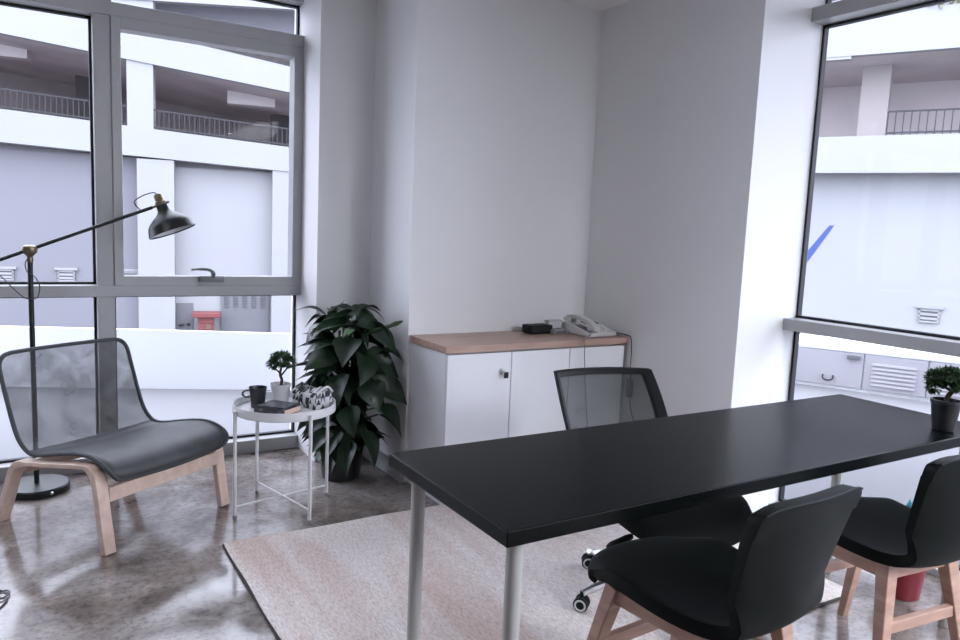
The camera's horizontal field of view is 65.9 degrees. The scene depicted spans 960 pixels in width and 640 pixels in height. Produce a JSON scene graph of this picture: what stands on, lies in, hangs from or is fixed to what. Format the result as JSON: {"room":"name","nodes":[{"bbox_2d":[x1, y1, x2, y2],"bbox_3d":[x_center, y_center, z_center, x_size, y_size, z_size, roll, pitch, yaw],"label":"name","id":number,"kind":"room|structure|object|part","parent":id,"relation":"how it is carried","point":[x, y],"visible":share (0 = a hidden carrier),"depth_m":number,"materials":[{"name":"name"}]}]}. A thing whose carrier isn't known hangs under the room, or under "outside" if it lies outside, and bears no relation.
{"room":"private office","nodes":[
{"label":"private office","id":0,"kind":"room"},
{"bbox_2d":[270,381,290,401],"bbox_3d":[-0.963,0.352,3.580,0.098,0.093,0.098,-2,8,-31],"label":"pot","id":1,"kind":"object","parent":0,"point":[280,390],"depth_m":3.55,"materials":[{"name":"white ceramic"}]},
{"bbox_2d":[290,0,376,460],"bbox_3d":[-0.876,-0.527,4.344,0.315,2.620,0.455,-2,8,-31],"label":"wall","id":2,"kind":"structure","parent":0,"point":[339,35],"depth_m":4.11,"materials":[{"name":"paint"}]},
{"bbox_2d":[362,445,403,482],"bbox_3d":[-0.551,0.788,4.153,0.030,0.085,0.535,-2,8,-31],"label":"baseboard","id":3,"kind":"structure","parent":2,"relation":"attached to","point":[382,462],"depth_m":4.09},
{"bbox_2d":[0,447,949,639],"bbox_3d":[-0.215,1.346,0.671,6.460,0.150,7.820,-2,8,-31],"label":"floor","id":4,"kind":"structure","parent":0,"point":[170,575],"depth_m":2.94,"materials":[{"name":"concrete"}]},
{"bbox_2d":[0,589,9,607],"bbox_3d":[-1.756,0.982,2.421,0.153,0.017,0.453,7,8,32],"label":"cable","id":5,"kind":"object","parent":4,"relation":"on","point":[3,591],"visible":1,"depth_m":2.59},
{"bbox_2d":[0,192,194,499],"bbox_3d":[-1.946,0.095,3.622,1.047,1.464,0.292,-2,8,-31],"label":"floor lamp","id":6,"kind":"object","parent":4,"relation":"on","point":[167,222],"visible":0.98,"depth_m":3.59,"materials":[{"name":"black metal"}]},
{"bbox_3d":[-2.224,-0.198,3.399,0.353,0.211,0.020,-1,8,-28],"label":"cord","id":7,"kind":"part","parent":6,"relation":"part of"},
{"bbox_3d":[-2.011,-0.377,3.515,0.850,0.369,0.017,-2,8,-30],"label":"arm","id":8,"kind":"part","parent":6,"relation":"part of","materials":[{"name":"black metal"}]},
{"bbox_3d":[-1.664,-0.589,3.690,0.109,0.100,0.020,-2,8,-31],"label":"head cord","id":9,"kind":"part","parent":6,"relation":"part of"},
{"bbox_2d":[154,193,165,205],"bbox_3d":[-1.605,-0.598,3.722,0.063,0.075,0.055,-2,8,-31],"label":"socket","id":10,"kind":"object","parent":6,"relation":"attached to","point":[159,201],"depth_m":3.70,"materials":[{"name":"gold metal"}]},
{"bbox_3d":[-1.554,-0.494,3.739,0.223,0.185,0.229,-2,8,-31],"label":"lamp shade","id":11,"kind":"part","parent":6,"relation":"part of","materials":[{"name":"black metal"}]},
{"bbox_2d":[0,337,229,555],"bbox_3d":[-1.645,0.509,3.342,0.734,0.744,0.678,6,8,25],"label":"armchair","id":12,"kind":"object","parent":4,"relation":"on","point":[65,402],"visible":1,"depth_m":3.32,"materials":[{"name":"grey fabric"}]},
{"bbox_3d":[-1.817,0.602,3.434,0.022,0.050,0.577,6,8,25],"label":"rail","id":13,"kind":"part","parent":12,"relation":"part of","materials":[{"name":"brown wood"}]},
{"bbox_3d":[-1.780,0.731,3.081,0.704,0.356,0.052,6,8,25],"label":"frame","id":14,"kind":"part","parent":12,"relation":"part of","materials":[{"name":"brown wood"}]},
{"bbox_3d":[-1.861,0.328,3.438,0.212,0.407,0.640,6,8,25],"label":"backrest","id":15,"kind":"part","parent":12,"relation":"part of","materials":[{"name":"grey fabric"}]},
{"bbox_3d":[-1.555,0.555,3.314,0.526,0.112,0.640,6,8,25],"label":"seat","id":16,"kind":"part","parent":12,"relation":"part of","materials":[{"name":"black leather"}]},
{"bbox_3d":[-1.365,0.672,3.224,0.024,0.060,0.577,6,8,25],"label":"rail","id":17,"kind":"part","parent":12,"relation":"part of","materials":[{"name":"brown wood"}]},
{"bbox_3d":[-1.512,0.675,3.636,0.704,0.356,0.052,6,8,25],"label":"frame","id":18,"kind":"part","parent":12,"relation":"part of","materials":[{"name":"brown wood"}]},
{"bbox_2d":[0,0,303,481],"bbox_3d":[-2.882,-0.478,3.231,4.270,2.620,0.234,-2,8,-31],"label":"window","id":19,"kind":"structure","parent":4,"relation":"on","point":[107,19],"depth_m":3.83,"materials":[{"name":"grey metal"}]},
{"bbox_3d":[-2.956,0.779,3.417,4.270,0.075,0.139,-2,8,-31],"label":"rail","id":20,"kind":"part","parent":19,"relation":"part of","materials":[{"name":"grey metal"}]},
{"bbox_3d":[-1.462,-0.862,4.042,0.982,1.343,0.092,-2,8,-31],"label":"sash","id":21,"kind":"part","parent":19,"relation":"part of","materials":[{"name":"grey metal"}]},
{"bbox_3d":[-1.480,-0.246,4.029,0.179,0.082,0.069,-2,8,-31],"label":"handle","id":22,"kind":"part","parent":19,"relation":"part of","materials":[{"name":"black metal"}]},
{"bbox_3d":[-2.845,-1.756,3.105,4.270,0.050,0.145,-2,8,-31],"label":"head rail","id":23,"kind":"part","parent":19,"relation":"part of","materials":[{"name":"grey metal"}]},
{"bbox_2d":[232,390,335,523],"bbox_3d":[-0.923,0.635,3.496,0.467,0.515,0.467,0,7,-17],"label":"side table","id":24,"kind":"object","parent":4,"relation":"on","point":[241,406],"visible":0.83,"depth_m":3.35,"materials":[{"name":"white metal"}]},
{"bbox_3d":[-1.104,0.648,3.337,0.017,0.486,0.017,-2,8,-31],"label":"leg","id":25,"kind":"part","parent":24,"relation":"part of","materials":[{"name":"white metal"}]},
{"bbox_2d":[242,385,266,407],"bbox_3d":[-1.049,0.360,3.468,0.104,0.096,0.085,3,7,6],"label":"mug","id":26,"kind":"object","parent":24,"relation":"on","point":[257,396],"visible":0.8,"depth_m":3.44,"materials":[{"name":"black ceramic"}]},
{"bbox_3d":[-1.087,0.342,3.440,0.039,0.040,0.009,-1,8,-27],"label":"handle","id":27,"kind":"part","parent":26,"relation":"part of","materials":[{"name":"black ceramic"}]},
{"bbox_3d":[-1.100,0.609,3.658,0.017,0.486,0.017,-2,8,-31],"label":"leg","id":28,"kind":"part","parent":24,"relation":"part of","materials":[{"name":"white metal"}]},
{"bbox_2d":[254,404,300,413],"bbox_3d":[-0.931,0.406,3.413,0.166,0.028,0.130,5,7,21],"label":"book","id":29,"kind":"object","parent":24,"relation":"on","point":[259,409],"visible":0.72,"depth_m":3.36,"materials":[{"name":"black paper"}]},
{"bbox_2d":[257,400,298,409],"bbox_3d":[-0.929,0.390,3.412,0.150,0.006,0.116,5,7,18],"label":"magazine","id":30,"kind":"object","parent":29,"relation":"on","point":[284,405],"visible":1,"depth_m":3.40,"materials":[{"name":"black paper"}]},
{"bbox_2d":[265,350,297,401],"bbox_3d":[-0.956,0.269,3.573,0.169,0.259,0.138,-2,8,-31],"label":"bonsai","id":31,"kind":"object","parent":24,"relation":"on","point":[280,390],"visible":0.94,"depth_m":3.55,"materials":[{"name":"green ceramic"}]},
{"bbox_2d":[232,390,335,422],"bbox_3d":[-0.913,0.401,3.468,0.468,0.042,0.468,-2,8,-31],"label":"tray","id":32,"kind":"object","parent":24,"relation":"on","point":[241,406],"depth_m":3.30,"materials":[{"name":"white metal"}]},
{"bbox_3d":[-0.761,0.664,3.320,0.017,0.486,0.017,-2,8,-31],"label":"leg","id":33,"kind":"part","parent":24,"relation":"part of","materials":[{"name":"white metal"}]},
{"bbox_2d":[292,382,332,409],"bbox_3d":[-0.791,0.355,3.525,0.182,0.112,0.114,7,8,34],"label":"pouch","id":34,"kind":"object","parent":24,"relation":"on","point":[307,396],"visible":0.99,"depth_m":3.50,"materials":[{"name":"fabric"}]},
{"bbox_3d":[-0.725,0.329,3.477,0.025,0.042,0.100,7,8,34],"label":"gathered trim","id":35,"kind":"part","parent":34,"relation":"part of","materials":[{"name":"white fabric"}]},
{"bbox_3d":[-0.757,0.622,3.670,0.017,0.486,0.017,-2,8,-31],"label":"leg","id":36,"kind":"part","parent":24,"relation":"part of","materials":[{"name":"white metal"}]},
{"bbox_2d":[294,300,406,481],"bbox_3d":[-0.749,0.377,3.897,0.592,0.947,0.583,-2,8,-31],"label":"potted plant","id":37,"kind":"object","parent":4,"relation":"on","point":[370,376],"visible":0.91,"depth_m":3.79,"materials":[{"name":"green plant"}]},
{"bbox_3d":[-0.747,0.743,3.981,0.252,0.200,0.252,-2,8,-31],"label":"pot","id":38,"kind":"part","parent":37,"relation":"part of","materials":[{"name":"ceramic"}]},
{"bbox_3d":[-0.652,0.308,3.860,0.415,0.740,0.262,-2,8,-31],"label":"stem","id":39,"kind":"part","parent":37,"relation":"part of","materials":[{"name":"green plant"}]},
{"bbox_2d":[407,342,623,504],"bbox_3d":[0.216,0.500,4.020,1.123,0.754,0.431,-2,8,-31],"label":"base cabinet","id":40,"kind":"object","parent":4,"relation":"on","point":[459,398],"visible":0.62,"depth_m":3.74,"materials":[{"name":"white wood"}]},
{"bbox_3d":[-0.016,0.509,3.678,0.366,0.696,0.018,-2,8,-31],"label":"door","id":41,"kind":"part","parent":40,"relation":"part of","materials":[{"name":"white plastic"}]},
{"bbox_2d":[409,330,627,353],"bbox_3d":[0.228,0.105,3.988,1.155,0.035,0.398,-2,8,-31],"label":"countertop","id":42,"kind":"structure","parent":40,"relation":"on","point":[449,343],"depth_m":3.83,"materials":[{"name":"brown wood"}]},
{"bbox_2d":[522,323,552,334],"bbox_3d":[0.319,0.049,4.125,0.150,0.050,0.092,-2,8,-33],"label":"box","id":43,"kind":"object","parent":42,"relation":"on","point":[535,328],"visible":1,"depth_m":4.09,"materials":[{"name":"plastic"}]},
{"bbox_3d":[0.344,0.053,4.087,0.128,0.030,0.003,-2,8,-33],"label":"panel","id":44,"kind":"part","parent":43,"relation":"part of","materials":[{"name":"black plastic"}]},
{"bbox_2d":[550,328,567,333],"bbox_3d":[0.424,0.060,4.165,0.105,0.026,0.102,-3,9,-37],"label":"router","id":45,"kind":"object","parent":42,"relation":"on","point":[554,330],"visible":0.7,"depth_m":4.12,"materials":[{"name":"grey plastic"}]},
{"bbox_2d":[544,319,562,327],"bbox_3d":[0.413,0.021,4.175,0.098,0.046,0.042,-2,8,-34],"label":"box","id":46,"kind":"object","parent":45,"relation":"on","point":[556,323],"visible":0.89,"depth_m":4.16,"materials":[{"name":"grey plastic"}]},
{"bbox_2d":[562,314,615,367],"bbox_3d":[0.584,0.370,4.161,0.311,0.791,0.310,-3,9,-37],"label":"telephone","id":47,"kind":"object","parent":42,"relation":"on","point":[586,327],"visible":0.87,"depth_m":4.12,"materials":[{"name":"grey plastic"}]},
{"bbox_3d":[0.570,0.431,4.018,0.112,0.704,0.085,-3,9,-37],"label":"cord","id":48,"kind":"part","parent":47,"relation":"part of","materials":[{"name":"grey plastic"}]},
{"bbox_2d":[616,332,631,366],"bbox_3d":[0.765,0.471,4.217,0.030,0.804,0.425,-1,8,-27],"label":"power cable","id":49,"kind":"object","parent":42,"relation":"hanging from","point":[616,332],"visible":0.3,"depth_m":4.09,"materials":[{"name":"black plastic"}]},
{"bbox_3d":[0.300,0.499,3.870,0.366,0.696,0.018,-2,8,-31],"label":"door","id":50,"kind":"part","parent":40,"relation":"part of","materials":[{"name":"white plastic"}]},
{"bbox_3d":[0.621,0.489,4.066,0.379,0.696,0.018,-2,8,-31],"label":"door","id":51,"kind":"part","parent":40,"relation":"part of","materials":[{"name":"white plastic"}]},
{"bbox_2d":[222,504,842,639],"bbox_3d":[0.193,0.999,2.984,2.058,0.012,1.495,-2,8,-31],"label":"rug","id":52,"kind":"object","parent":4,"relation":"on","point":[347,580],"visible":0.48,"depth_m":2.83,"materials":[{"name":"beige carpet"}]},
{"bbox_2d":[554,367,751,612],"bbox_3d":[0.609,0.642,2.769,0.626,0.782,0.873,0,7,-20],"label":"office chair","id":53,"kind":"object","parent":52,"relation":"on","point":[588,396],"visible":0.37,"depth_m":2.97,"materials":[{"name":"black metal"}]},
{"bbox_3d":[0.537,0.392,3.007,0.442,0.321,0.262,0,7,-20],"label":"panel","id":54,"kind":"part","parent":53,"relation":"part of","materials":[{"name":"black fabric"}]},
{"bbox_3d":[0.535,0.389,3.011,0.466,0.345,0.306,0,7,-20],"label":"backrest","id":55,"kind":"part","parent":53,"relation":"part of","materials":[{"name":"black fabric"}]},
{"bbox_3d":[0.642,0.650,2.582,0.524,0.114,0.500,0,7,-20],"label":"seat","id":56,"kind":"part","parent":53,"relation":"part of","materials":[{"name":"black fabric"}]},
{"bbox_2d":[389,394,959,639],"bbox_3d":[0.757,0.736,2.335,2.036,0.740,0.585,-2,8,-31],"label":"desk","id":57,"kind":"object","parent":4,"relation":"on","point":[519,491],"visible":0.8,"depth_m":2.02,"materials":[{"name":"black laminate"}]},
{"bbox_3d":[-0.178,0.744,2.035,0.080,0.690,0.080,-2,8,-31],"label":"leg","id":58,"kind":"part","parent":57,"relation":"part of","materials":[{"name":"silver metal"}]},
{"bbox_3d":[0.062,0.809,1.644,0.080,0.704,0.080,-2,8,-31],"label":"leg","id":59,"kind":"part","parent":57,"relation":"part of","materials":[{"name":"silver metal"}]},
{"bbox_3d":[1.451,0.699,3.030,0.080,0.704,0.080,-2,8,-31],"label":"leg","id":60,"kind":"part","parent":57,"relation":"part of","materials":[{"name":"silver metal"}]},
{"bbox_2d":[922,364,959,431],"bbox_3d":[1.602,0.264,2.508,0.214,0.227,0.133,2,7,0],"label":"bonsai","id":61,"kind":"object","parent":57,"relation":"on","point":[945,411],"visible":1,"depth_m":2.49,"materials":[{"name":"plant"}]},
{"bbox_2d":[930,396,959,431],"bbox_3d":[1.579,0.322,2.518,0.094,0.106,0.094,2,7,0],"label":"pot","id":62,"kind":"object","parent":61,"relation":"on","point":[945,411],"depth_m":2.49,"materials":[{"name":"ceramic"}]},
{"bbox_3d":[1.692,0.758,2.638,0.080,0.704,0.080,-2,8,-31],"label":"leg","id":63,"kind":"part","parent":57,"relation":"part of","materials":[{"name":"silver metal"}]},
{"bbox_2d":[587,484,862,639],"bbox_3d":[0.581,0.751,1.938,0.453,0.795,0.612,-2,8,-34],"label":"chair","id":64,"kind":"object","parent":4,"relation":"on","point":[686,588],"visible":1,"depth_m":1.75,"materials":[{"name":"black leather"}]},
{"bbox_3d":[0.312,0.910,2.029,0.155,0.433,0.058,7,8,31],"label":"leg","id":65,"kind":"part","parent":64,"relation":"part of","materials":[{"name":"brown wood"}]},
{"bbox_3d":[0.453,0.750,1.869,0.026,0.045,0.286,-3,9,-38],"label":"seat rail","id":66,"kind":"part","parent":64,"relation":"part of","materials":[{"name":"brown wood"}]},
{"bbox_3d":[0.798,0.944,1.931,0.140,0.432,0.059,3,7,1],"label":"leg","id":67,"kind":"part","parent":64,"relation":"part of","materials":[{"name":"brown wood"}]},
{"bbox_2d":[756,455,959,639],"bbox_3d":[1.271,0.728,2.364,0.453,0.795,0.612,-1,8,-25],"label":"chair","id":68,"kind":"object","parent":4,"relation":"on","point":[888,539],"visible":0.63,"depth_m":2.18,"materials":[{"name":"brown wood"}]},
{"bbox_3d":[1.336,0.879,2.645,0.058,0.433,0.155,2,7,-1],"label":"leg","id":69,"kind":"part","parent":68,"relation":"part of","materials":[{"name":"brown wood"}]},
{"bbox_3d":[1.133,0.724,2.316,0.026,0.045,0.286,-1,8,-29],"label":"seat rail","id":70,"kind":"part","parent":68,"relation":"part of","materials":[{"name":"brown wood"}]},
{"bbox_3d":[1.174,0.930,2.179,0.059,0.432,0.140,6,8,29],"label":"leg","id":71,"kind":"part","parent":68,"relation":"part of","materials":[{"name":"brown wood"}]},
{"bbox_3d":[1.325,0.741,2.250,0.270,0.045,0.026,-1,8,-25],"label":"seat rail","id":72,"kind":"part","parent":68,"relation":"part of","materials":[{"name":"brown wood"}]},
{"bbox_3d":[1.480,0.925,2.322,0.140,0.432,0.059,4,7,10],"label":"leg","id":73,"kind":"part","parent":68,"relation":"part of","materials":[{"name":"brown wood"}]},
{"bbox_2d":[895,499,926,600],"bbox_3d":[1.659,0.885,2.895,0.198,0.386,0.194,9,9,41],"label":"waste bin","id":74,"kind":"object","parent":4,"relation":"on","point":[909,587],"visible":0.18,"depth_m":2.84,"materials":[{"name":"red plastic"}]},
{"bbox_2d":[366,0,601,481],"bbox_3d":[-0.108,-0.514,4.507,1.165,2.620,0.980,-2,8,-31],"label":"wall","id":75,"kind":"structure","parent":0,"point":[485,110],"depth_m":4.00,"materials":[{"name":"paint"}]},
{"bbox_2d":[560,0,632,10],"bbox_3d":[-0.094,-1.451,0.330,6.460,0.250,7.820,-2,8,-31],"label":"ceiling","id":76,"kind":"structure","parent":0,"point":[601,5],"depth_m":4.10,"materials":[{"name":"paint"}]},
{"bbox_2d":[584,0,825,511],"bbox_3d":[0.874,-0.465,4.451,0.450,2.620,2.107,-2,8,-31],"label":"wall","id":77,"kind":"structure","parent":0,"point":[705,110],"depth_m":3.67,"materials":[{"name":"paint"}]},
{"bbox_2d":[768,0,959,576],"bbox_3d":[3.014,0.008,1.328,0.170,2.620,5.513,-2,8,-31],"label":"window","id":78,"kind":"structure","parent":77,"relation":"in","point":[830,15],"depth_m":3.40,"materials":[{"name":"grey metal"}]},
{"bbox_3d":[2.962,1.292,1.487,0.142,0.030,5.513,-2,8,-31],"label":"rail","id":79,"kind":"part","parent":78,"relation":"part of","materials":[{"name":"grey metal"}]},
{"label":"outside","id":80,"kind":"structure","parent":0,"visible":0},
{"bbox_2d":[819,386,929,401],"bbox_3d":[-3.706,2.200,15.795,130.000,0.600,110.000,-2,8,-31],"label":"ground","id":81,"kind":"structure","parent":80,"point":[819,386],"depth_m":19.78,"materials":[{"name":"concrete"}]},
{"bbox_2d":[0,0,294,332],"bbox_3d":[-16.914,-6.144,25.875,28.820,13.688,9.000,0,7,-19],"label":"building","id":82,"kind":"structure","parent":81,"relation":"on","point":[205,129],"depth_m":23.97,"materials":[{"name":"concrete"}]},
{"bbox_2d":[0,266,16,280],"bbox_3d":[-14.747,-1.442,22.989,0.656,0.433,0.100,0,7,-19],"label":"vent","id":83,"kind":"object","parent":82,"relation":"attached to","point":[9,273],"depth_m":23.03,"materials":[{"name":"white metal"}]},
{"bbox_2d":[54,268,77,280],"bbox_3d":[-13.137,-1.439,23.530,0.656,0.433,0.100,0,7,-19],"label":"vent","id":84,"kind":"object","parent":82,"relation":"attached to","point":[60,274],"depth_m":23.52,"materials":[{"name":"white metal"}]},
{"bbox_3d":[-15.308,-2.055,22.957,8.756,6.419,0.350,0,7,-19],"label":"wall panel","id":85,"kind":"part","parent":82,"relation":"part of","materials":[{"name":"white paint"}]},
{"bbox_3d":[-19.703,-6.931,20.173,19.899,1.818,0.040,0,7,-19],"label":"railing","id":86,"kind":"part","parent":82,"relation":"part of","materials":[{"name":"grey metal"}]},
{"bbox_2d":[124,269,137,274],"bbox_3d":[-11.392,-1.435,24.116,0.656,0.433,0.100,0,7,-19],"label":"vent","id":87,"kind":"object","parent":82,"relation":"attached to","point":[126,271],"depth_m":24.10,"materials":[{"name":"white metal"}]},
{"bbox_3d":[-9.910,0.299,24.882,0.519,1.746,0.060,0,7,-19],"label":"service door","id":88,"kind":"part","parent":82,"relation":"part of","materials":[{"name":"grey metal"}]},
{"bbox_3d":[-6.092,-6.057,24.860,8.949,1.170,0.040,0,7,-19],"label":"railing","id":89,"kind":"part","parent":82,"relation":"part of","materials":[{"name":"grey metal"}]},
{"bbox_3d":[-8.679,-1.935,25.198,3.068,6.207,0.350,0,7,-19],"label":"wall panel","id":90,"kind":"part","parent":82,"relation":"part of","materials":[{"name":"white paint"}]},
{"bbox_3d":[-8.069,0.048,25.444,1.558,2.266,0.100,0,7,-19],"label":"louvre door","id":91,"kind":"part","parent":82,"relation":"part of","materials":[{"name":"grey metal"}]},
{"bbox_2d":[192,311,220,330],"bbox_3d":[-9.091,0.158,24.659,0.880,0.847,0.640,0,7,-19],"label":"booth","id":92,"kind":"object","parent":81,"relation":"on","point":[205,318],"visible":0.92,"depth_m":24.44,"materials":[{"name":"red paint"}]},
{"bbox_3d":[-8.968,0.222,24.480,0.160,0.189,0.020,0,7,-19],"label":"sign plate","id":93,"kind":"part","parent":92,"relation":"part of","materials":[{"name":"beige"}]},
{"bbox_2d":[800,0,959,336],"bbox_3d":[15.893,-4.766,20.723,21.814,13.600,5.220,7,8,32],"label":"building","id":94,"kind":"structure","parent":81,"relation":"on","point":[884,244],"depth_m":21.48,"materials":[{"name":"concrete"}]},
{"bbox_3d":[17.677,-4.760,16.912,14.808,0.702,0.040,7,8,32],"label":"railing","id":95,"kind":"part","parent":94,"relation":"part of","materials":[{"name":"grey metal"}]},
{"bbox_2d":[916,305,943,323],"bbox_3d":[12.763,-0.156,21.065,0.680,0.475,0.100,7,8,31],"label":"vent","id":96,"kind":"object","parent":94,"relation":"attached to","point":[925,314],"depth_m":21.05,"materials":[{"name":"white metal"}]},
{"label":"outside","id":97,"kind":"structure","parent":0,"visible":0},
{"bbox_2d":[0,383,959,564],"bbox_3d":[-0.307,1.198,2.551,26.072,0.280,11.043,4,7,13],"label":"terrace","id":98,"kind":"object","parent":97,"point":[898,481],"visible":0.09,"depth_m":5.01,"materials":[{"name":"white concrete"}]},
{"bbox_2d":[0,326,290,389],"bbox_3d":[-5.089,0.369,5.673,16.469,0.760,0.545,1,7,-10],"label":"parapet","id":99,"kind":"object","parent":98,"relation":"on","point":[162,359],"visible":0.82,"depth_m":5.92,"materials":[{"name":"white concrete"}]},
{"bbox_2d":[795,334,959,400],"bbox_3d":[4.921,0.582,6.672,5.720,0.392,0.958,7,8,32],"label":"base cabinet","id":100,"kind":"object","parent":98,"relation":"on","point":[822,361],"visible":0.56,"depth_m":6.99,"materials":[{"name":"white wood"}]},
{"bbox_3d":[3.337,0.554,7.118,0.104,0.061,0.035,7,8,32],"label":"ring pull","id":101,"kind":"part","parent":100,"relation":"part of","materials":[{"name":"grey metal"}]},
{"bbox_3d":[3.279,0.447,7.181,0.768,0.333,0.018,7,8,31],"label":"door","id":102,"kind":"part","parent":100,"relation":"part of","materials":[{"name":"white wood"}]},
{"bbox_3d":[3.829,0.512,6.842,0.508,0.333,0.018,7,8,32],"label":"door","id":103,"kind":"part","parent":100,"relation":"part of","materials":[{"name":"white metal"}]},
{"bbox_3d":[4.312,0.569,6.544,0.608,0.333,0.018,7,8,32],"label":"door","id":104,"kind":"part","parent":100,"relation":"part of","materials":[{"name":"white wood"}]}
]}

